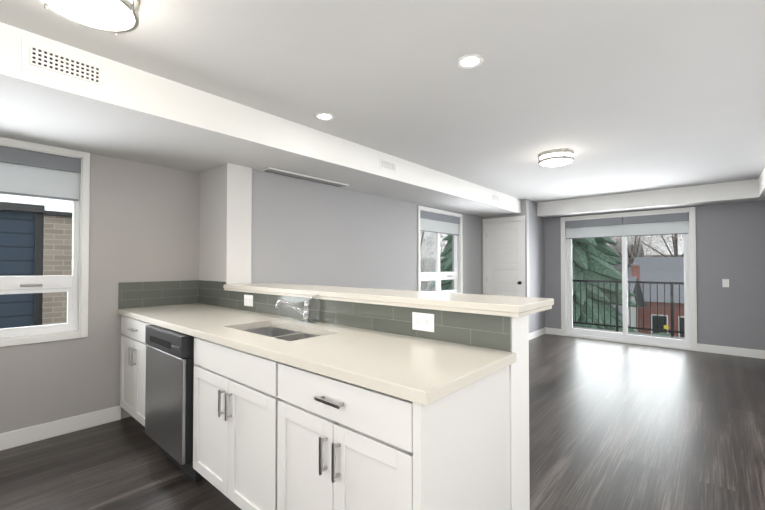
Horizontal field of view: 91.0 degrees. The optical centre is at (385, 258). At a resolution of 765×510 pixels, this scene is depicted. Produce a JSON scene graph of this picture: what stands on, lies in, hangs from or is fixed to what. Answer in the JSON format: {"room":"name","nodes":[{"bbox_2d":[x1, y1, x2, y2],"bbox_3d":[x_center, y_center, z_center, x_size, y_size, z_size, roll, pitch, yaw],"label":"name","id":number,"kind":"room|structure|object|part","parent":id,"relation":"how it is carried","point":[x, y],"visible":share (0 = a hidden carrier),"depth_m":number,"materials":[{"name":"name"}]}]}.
{"room":"kitchen","nodes":[
{"label":"kitchen","id":0,"kind":"room"},
{"bbox_2d":[0,153,199,433],"bbox_3d":[-2.861,0.114,2.510,0.160,2.410,3.070,-1,-1,41],"label":"wall","id":1,"kind":"structure","parent":0,"point":[144,222],"depth_m":3.07,"materials":[{"name":"paint"}]},
{"bbox_2d":[0,137,89,346],"bbox_3d":[-2.781,-0.120,2.549,0.116,1.454,1.212,-1,-1,41],"label":"window","id":2,"kind":"structure","parent":1,"relation":"in","point":[83,268],"depth_m":2.89,"materials":[{"name":"white paint"}]},
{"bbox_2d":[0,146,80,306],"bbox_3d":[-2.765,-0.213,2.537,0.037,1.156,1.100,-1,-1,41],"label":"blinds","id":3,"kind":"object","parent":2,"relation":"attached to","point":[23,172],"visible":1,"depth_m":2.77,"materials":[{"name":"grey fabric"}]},
{"bbox_2d":[0,406,120,450],"bbox_3d":[-2.952,1.258,2.256,0.014,0.115,2.295,-1,-1,41],"label":"baseboard","id":4,"kind":"structure","parent":1,"relation":"attached to","point":[22,436],"depth_m":2.81,"materials":[{"name":"white paint"}]},
{"bbox_2d":[199,163,529,509],"bbox_3d":[-0.616,0.214,2.740,3.240,2.217,0.230,-1,-1,41],"label":"wall","id":5,"kind":"structure","parent":0,"point":[225,222],"depth_m":3.30,"materials":[{"name":"paint"}]},
{"bbox_2d":[251,169,481,294],"bbox_3d":[0.241,0.160,5.291,0.160,2.410,4.740,-1,-1,41],"label":"wall","id":6,"kind":"structure","parent":0,"point":[304,232],"depth_m":4.28,"materials":[{"name":"paint"}]},
{"bbox_2d":[418,206,462,292],"bbox_3d":[0.846,-0.072,5.931,0.116,1.385,1.260,-1,-1,41],"label":"window","id":7,"kind":"structure","parent":6,"relation":"in","point":[437,276],"depth_m":6.02,"materials":[{"name":"white plastic"}]},
{"bbox_2d":[420,210,459,235],"bbox_3d":[0.862,-0.166,5.919,0.037,1.087,1.148,-1,-1,41],"label":"blinds","id":8,"kind":"object","parent":7,"relation":"attached to","point":[432,222],"visible":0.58,"depth_m":5.88,"materials":[{"name":"grey fabric"}]},
{"bbox_2d":[0,334,764,509],"bbox_3d":[0.851,1.389,3.087,5.450,0.120,9.150,-1,-1,41],"label":"floor","id":9,"kind":"structure","parent":0,"point":[619,426],"depth_m":2.62,"materials":[{"name":"wood"}]},
{"bbox_2d":[138,320,289,483],"bbox_3d":[-1.190,0.886,2.611,0.755,0.866,0.661,-1,-1,41],"label":"base cabinet","id":10,"kind":"object","parent":9,"relation":"on","point":[265,396],"depth_m":2.09,"materials":[{"name":"white painted wood"},{"name":"cream quartz countertop"},{"name":"brushed nickel"}]},
{"bbox_2d":[145,325,200,481],"bbox_3d":[-1.190,0.885,2.597,0.628,0.864,0.654,-1,-1,41],"label":"dishwasher","id":11,"kind":"object","parent":10,"relation":"in","point":[169,384],"depth_m":2.27,"materials":[{"name":"grey metal"}]},
{"bbox_2d":[118,304,515,407],"bbox_3d":[-0.837,0.423,2.343,3.097,0.041,0.647,-1,-1,41],"label":"countertop","id":12,"kind":"structure","parent":10,"relation":"on","point":[412,369],"depth_m":1.60,"materials":[{"name":"beige stone"}]},
{"bbox_3d":[-0.564,0.312,2.394,0.248,0.181,0.173,-1,-1,41],"label":"faucet single lever","id":13,"kind":"part","parent":12,"relation":"part of","materials":[{"name":"silver metal"}]},
{"bbox_2d":[278,292,317,323],"bbox_3d":[-0.553,0.313,2.392,0.230,0.181,0.162,-1,-1,41],"label":"faucet","id":14,"kind":"object","parent":12,"relation":"on","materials":[{"name":"silver metal"}]},
{"bbox_3d":[0.001,0.813,1.580,0.722,0.762,0.653,-1,-1,41],"label":"cabinet drawer","id":15,"kind":"part","parent":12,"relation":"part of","materials":[{"name":"white wood"}]},
{"bbox_2d":[0,0,764,202],"bbox_3d":[0.887,-1.140,3.170,5.450,0.120,9.260,-1,-1,41],"label":"ceiling","id":16,"kind":"structure","parent":0,"point":[622,96],"depth_m":2.23,"materials":[{"name":"paint"}]},
{"bbox_2d":[41,0,139,35],"bbox_3d":[-1.194,-1.055,1.520,0.340,0.103,0.340,-1,-1,41],"label":"kitchen ceiling light","id":17,"kind":"object","parent":16,"relation":"attached to","point":[116,17],"visible":1,"depth_m":1.54,"materials":[{"name":"white glass"}]},
{"bbox_2d":[0,22,520,216],"bbox_3d":[-0.692,-0.946,3.953,1.236,0.243,7.770,-1,-1,41],"label":"soffit","id":18,"kind":"structure","parent":16,"relation":"attached to","point":[134,114],"depth_m":2.65,"materials":[{"name":"white paint"}]},
{"bbox_2d":[21,37,106,91],"bbox_3d":[-1.631,-0.988,1.926,0.012,0.153,0.338,-1,-1,41],"label":"air vent","id":19,"kind":"object","parent":18,"relation":"attached to","point":[44,59],"visible":1,"depth_m":1.91,"materials":[{"name":"white metal"}]},
{"bbox_2d":[260,167,348,186],"bbox_3d":[-0.784,-0.817,3.819,0.150,0.014,0.990,-1,-1,41],"label":"air vent","id":20,"kind":"object","parent":18,"relation":"attached to","point":[299,176],"visible":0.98,"depth_m":3.75,"materials":[{"name":"grey metal"}]},
{"bbox_2d":[380,157,396,173],"bbox_3d":[0.032,-0.951,3.833,0.012,0.126,0.266,-1,-1,41],"label":"air vent register","id":21,"kind":"object","parent":18,"relation":"attached to","point":[387,165],"visible":1,"depth_m":3.82,"materials":[{"name":"white paint"}]},
{"bbox_2d":[492,194,499,203],"bbox_3d":[1.682,-0.918,5.724,0.012,0.126,0.266,-1,-1,41],"label":"air vent register","id":22,"kind":"object","parent":18,"relation":"attached to","point":[495,198],"visible":1,"depth_m":5.72,"materials":[{"name":"white paint"}]},
{"bbox_2d":[315,112,333,120],"bbox_3d":[-0.464,-1.082,2.860,0.150,0.005,0.150,-1,-1,41],"label":"recessed light","id":23,"kind":"object","parent":16,"relation":"in","point":[323,116],"visible":1,"depth_m":2.86,"materials":[{"name":"white paint"}]},
{"bbox_2d":[456,54,483,68],"bbox_3d":[0.468,-1.094,2.087,0.150,0.005,0.150,-1,-1,41],"label":"recessed light","id":24,"kind":"object","parent":16,"relation":"in","point":[469,61],"visible":1,"depth_m":2.09,"materials":[{"name":"white paint"}]},
{"bbox_2d":[538,149,573,167],"bbox_3d":[1.725,-1.017,3.817,0.340,0.103,0.340,-1,-1,41],"label":"ceiling light","id":25,"kind":"object","parent":16,"relation":"attached to","point":[554,158],"visible":1,"depth_m":3.71,"materials":[{"name":"white glass"}]},
{"bbox_2d":[537,179,758,217],"bbox_3d":[3.937,-0.912,6.006,2.846,0.243,0.370,-1,-1,41],"label":"beam","id":26,"kind":"structure","parent":16,"relation":"attached to","point":[728,192],"depth_m":5.67,"materials":[{"name":"white paint"}]},
{"bbox_2d":[756,167,764,200],"bbox_3d":[2.500,-0.982,1.760,0.570,0.243,8.660,-1,-1,41],"label":"soffit","id":27,"kind":"structure","parent":16,"relation":"attached to","point":[761,186],"depth_m":4.70,"materials":[{"name":"white paint"}]},
{"bbox_2d":[482,199,529,332],"bbox_3d":[2.130,0.183,6.708,0.824,2.410,0.120,-1,-1,41],"label":"wall","id":28,"kind":"structure","parent":0,"point":[525,207],"depth_m":6.44,"materials":[{"name":"paint"}]},
{"bbox_2d":[482,216,525,296],"bbox_3d":[2.120,0.326,6.698,0.798,2.124,0.143,-1,-1,41],"label":"door frame","id":29,"kind":"structure","parent":28,"relation":"attached to","point":[485,222],"depth_m":6.83,"materials":[{"name":"white paint"}]},
{"bbox_2d":[486,221,523,296],"bbox_3d":[2.094,0.368,6.643,0.684,2.022,0.103,-1,-1,41],"label":"closet door","id":30,"kind":"structure","parent":28,"relation":"in","point":[505,264],"depth_m":6.65,"materials":[{"name":"white paint"}]},
{"bbox_2d":[529,200,544,332],"bbox_3d":[2.747,0.186,6.880,0.120,2.410,0.950,-1,-1,41],"label":"wall","id":31,"kind":"structure","parent":0,"point":[536,260],"depth_m":6.74,"materials":[{"name":"grey paint"}]},
{"bbox_2d":[529,327,545,339],"bbox_3d":[2.689,1.330,6.703,0.028,0.115,0.904,-1,-1,41],"label":"baseboard","id":32,"kind":"structure","parent":31,"relation":"attached to","point":[542,331],"depth_m":6.70,"materials":[{"name":"white paint"}]},
{"bbox_2d":[544,200,764,349],"bbox_3d":[4.393,0.171,5.955,3.576,2.410,0.180,-1,-1,41],"label":"wall","id":33,"kind":"structure","parent":0,"point":[730,241],"depth_m":5.41,"materials":[{"name":"paint"}]},
{"bbox_2d":[546,327,560,334],"bbox_3d":[3.096,1.334,6.936,0.275,0.115,0.017,-1,-1,41],"label":"baseboard","id":34,"kind":"structure","parent":33,"relation":"attached to","point":[554,331],"depth_m":6.93,"materials":[{"name":"white paint"}]},
{"bbox_2d":[565,217,622,238],"bbox_3d":[3.613,-0.529,6.551,0.891,0.323,0.055,-1,-1,41],"label":"blinds","id":35,"kind":"object","parent":33,"relation":"attached to","point":[597,228],"visible":1,"depth_m":6.52,"materials":[{"name":"grey fabric"}]},
{"bbox_2d":[566,221,690,347],"bbox_3d":[3.991,0.342,6.321,1.761,2.077,0.154,-1,-1,41],"label":"sliding patio door","id":36,"kind":"structure","parent":33,"relation":"in","point":[626,336],"depth_m":6.28,"materials":[{"name":"white plastic"}]},
{"bbox_2d":[560,207,696,350],"bbox_3d":[3.976,0.306,6.304,1.905,2.150,0.200,-1,-1,41],"label":"door frame","id":37,"kind":"structure","parent":33,"relation":"attached to","point":[692,244],"depth_m":5.96,"materials":[{"name":"white paint"}]},
{"bbox_2d":[623,212,688,236],"bbox_3d":[4.274,-0.539,5.975,0.846,0.323,0.055,-1,-1,41],"label":"blinds","id":38,"kind":"object","parent":33,"relation":"attached to","point":[664,224],"visible":0.98,"depth_m":5.95,"materials":[{"name":"grey fabric"}]},
{"bbox_2d":[722,279,728,286],"bbox_3d":[4.883,0.346,5.400,0.072,0.116,0.008,-1,-1,41],"label":"light switch","id":39,"kind":"object","parent":33,"relation":"attached to","point":[725,282],"visible":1,"depth_m":5.40,"materials":[{"name":"white plastic"}]},
{"bbox_2d":[697,343,764,358],"bbox_3d":[5.080,1.306,5.206,1.180,0.115,0.017,-1,-1,41],"label":"baseboard","id":40,"kind":"structure","parent":33,"relation":"attached to","point":[744,352],"depth_m":5.34,"materials":[{"name":"white paint"}]},
{"label":"outside","id":41,"kind":"structure","parent":0,"visible":0},
{"bbox_3d":[18.001,8.233,18.570,130.000,0.300,130.000,-1,-1,41],"label":"ground","id":42,"kind":"structure","parent":41,"visible":0},
{"bbox_2d":[0,202,71,328],"bbox_3d":[-8.963,3.572,6.337,7.740,8.620,14.200,-1,-1,41],"label":"neighboring building","id":43,"kind":"structure","parent":42,"relation":"on","point":[63,248],"depth_m":5.28,"materials":[{"name":"blue"}]},
{"bbox_2d":[420,232,444,289],"bbox_3d":[1.950,1.651,28.612,7.942,13.190,9.087,-1,-1,41],"label":"bare tree","id":44,"kind":"object","parent":42,"relation":"on","point":[430,249],"depth_m":27.68,"materials":[{"name":"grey plant"}]},
{"bbox_2d":[420,231,447,291],"bbox_3d":[2.624,2.427,21.676,7.394,11.412,8.376,-1,-1,41],"label":"bare tree","id":45,"kind":"object","parent":42,"relation":"on","point":[423,284],"depth_m":21.45,"materials":[{"name":"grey plant"}]},
{"bbox_2d":[428,234,451,290],"bbox_3d":[3.924,1.522,18.358,6.588,13.495,6.017,-1,-1,41],"label":"spruce tree","id":46,"kind":"object","parent":42,"relation":"on","point":[445,261],"depth_m":18.22,"materials":[{"name":"green plant"}]},
{"bbox_2d":[420,255,683,290],"bbox_3d":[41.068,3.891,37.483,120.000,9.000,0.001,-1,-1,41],"label":"tree","id":47,"kind":"object","parent":42,"relation":"on","point":[442,258],"depth_m":66.16,"materials":[{"name":"plant"}]},
{"bbox_2d":[572,237,639,332],"bbox_3d":[6.608,1.497,13.637,7.428,14.191,8.105,-1,-1,41],"label":"spruce tree","id":48,"kind":"object","parent":42,"relation":"on","point":[599,251],"depth_m":12.69,"materials":[{"name":"green plant"}]},
{"bbox_2d":[609,244,644,276],"bbox_3d":[17.604,3.575,33.406,8.700,9.500,7.700,-1,-1,41],"label":"house","id":49,"kind":"structure","parent":42,"relation":"on","point":[619,268],"depth_m":29.67,"materials":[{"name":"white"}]},
{"bbox_2d":[611,277,646,331],"bbox_3d":[8.026,4.473,19.518,8.500,7.250,6.200,-1,-1,41],"label":"house","id":50,"kind":"structure","parent":42,"relation":"on","point":[632,312],"depth_m":17.80,"materials":[{"name":"grey"}]},
{"bbox_2d":[610,235,668,271],"bbox_3d":[18.896,2.284,29.639,5.686,11.958,5.830,-1,-1,41],"label":"bare tree","id":51,"kind":"object","parent":42,"relation":"on","point":[632,251],"depth_m":28.40,"materials":[{"name":"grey plant"}]},
{"bbox_2d":[606,235,682,256],"bbox_3d":[23.296,0.281,36.882,10.071,16.199,11.938,-1,-1,41],"label":"bare tree","id":52,"kind":"object","parent":42,"relation":"on","point":[644,245],"depth_m":34.92,"materials":[{"name":"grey plant"}]},
{"bbox_2d":[611,234,683,256],"bbox_3d":[22.797,1.252,29.486,9.198,14.016,7.642,-1,-1,41],"label":"bare tree","id":53,"kind":"object","parent":42,"relation":"on","point":[674,238],"depth_m":29.51,"materials":[{"name":"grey plant"}]},
{"bbox_2d":[629,257,684,336],"bbox_3d":[18.688,3.978,19.846,9.250,8.250,8.700,-1,-1,41],"label":"brick house","id":54,"kind":"structure","parent":42,"relation":"on","point":[652,265],"depth_m":19.41,"materials":[{"name":"red brick"}]},
{"bbox_2d":[653,235,683,253],"bbox_3d":[28.018,0.332,31.342,12.074,15.918,9.410,-1,-1,41],"label":"bare tree","id":55,"kind":"object","parent":42,"relation":"on","point":[671,242],"depth_m":33.96,"materials":[{"name":"brown plant"}]},
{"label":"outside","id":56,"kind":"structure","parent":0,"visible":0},
{"bbox_2d":[573,326,684,339],"bbox_3d":[4.470,1.515,6.816,2.500,0.190,1.230,-1,-1,41],"label":"floor","id":57,"kind":"structure","parent":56,"point":[654,335],"depth_m":7.10,"materials":[{"name":"concrete"}]},
{"bbox_2d":[572,280,684,336],"bbox_3d":[4.834,0.927,7.244,2.440,1.000,0.040,-1,-1,41],"label":"balcony railing","id":58,"kind":"object","parent":57,"relation":"on","point":[617,326],"depth_m":7.27,"materials":[{"name":"black metal"}]},
{"bbox_2d":[637,332,670,335],"bbox_3d":[14.276,4.624,16.900,6.329,2.366,2.476,-1,-1,41],"label":"shrubs","id":59,"kind":"object","parent":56,"point":[666,334],"depth_m":17.63,"materials":[{"name":"plant"}]}
]}

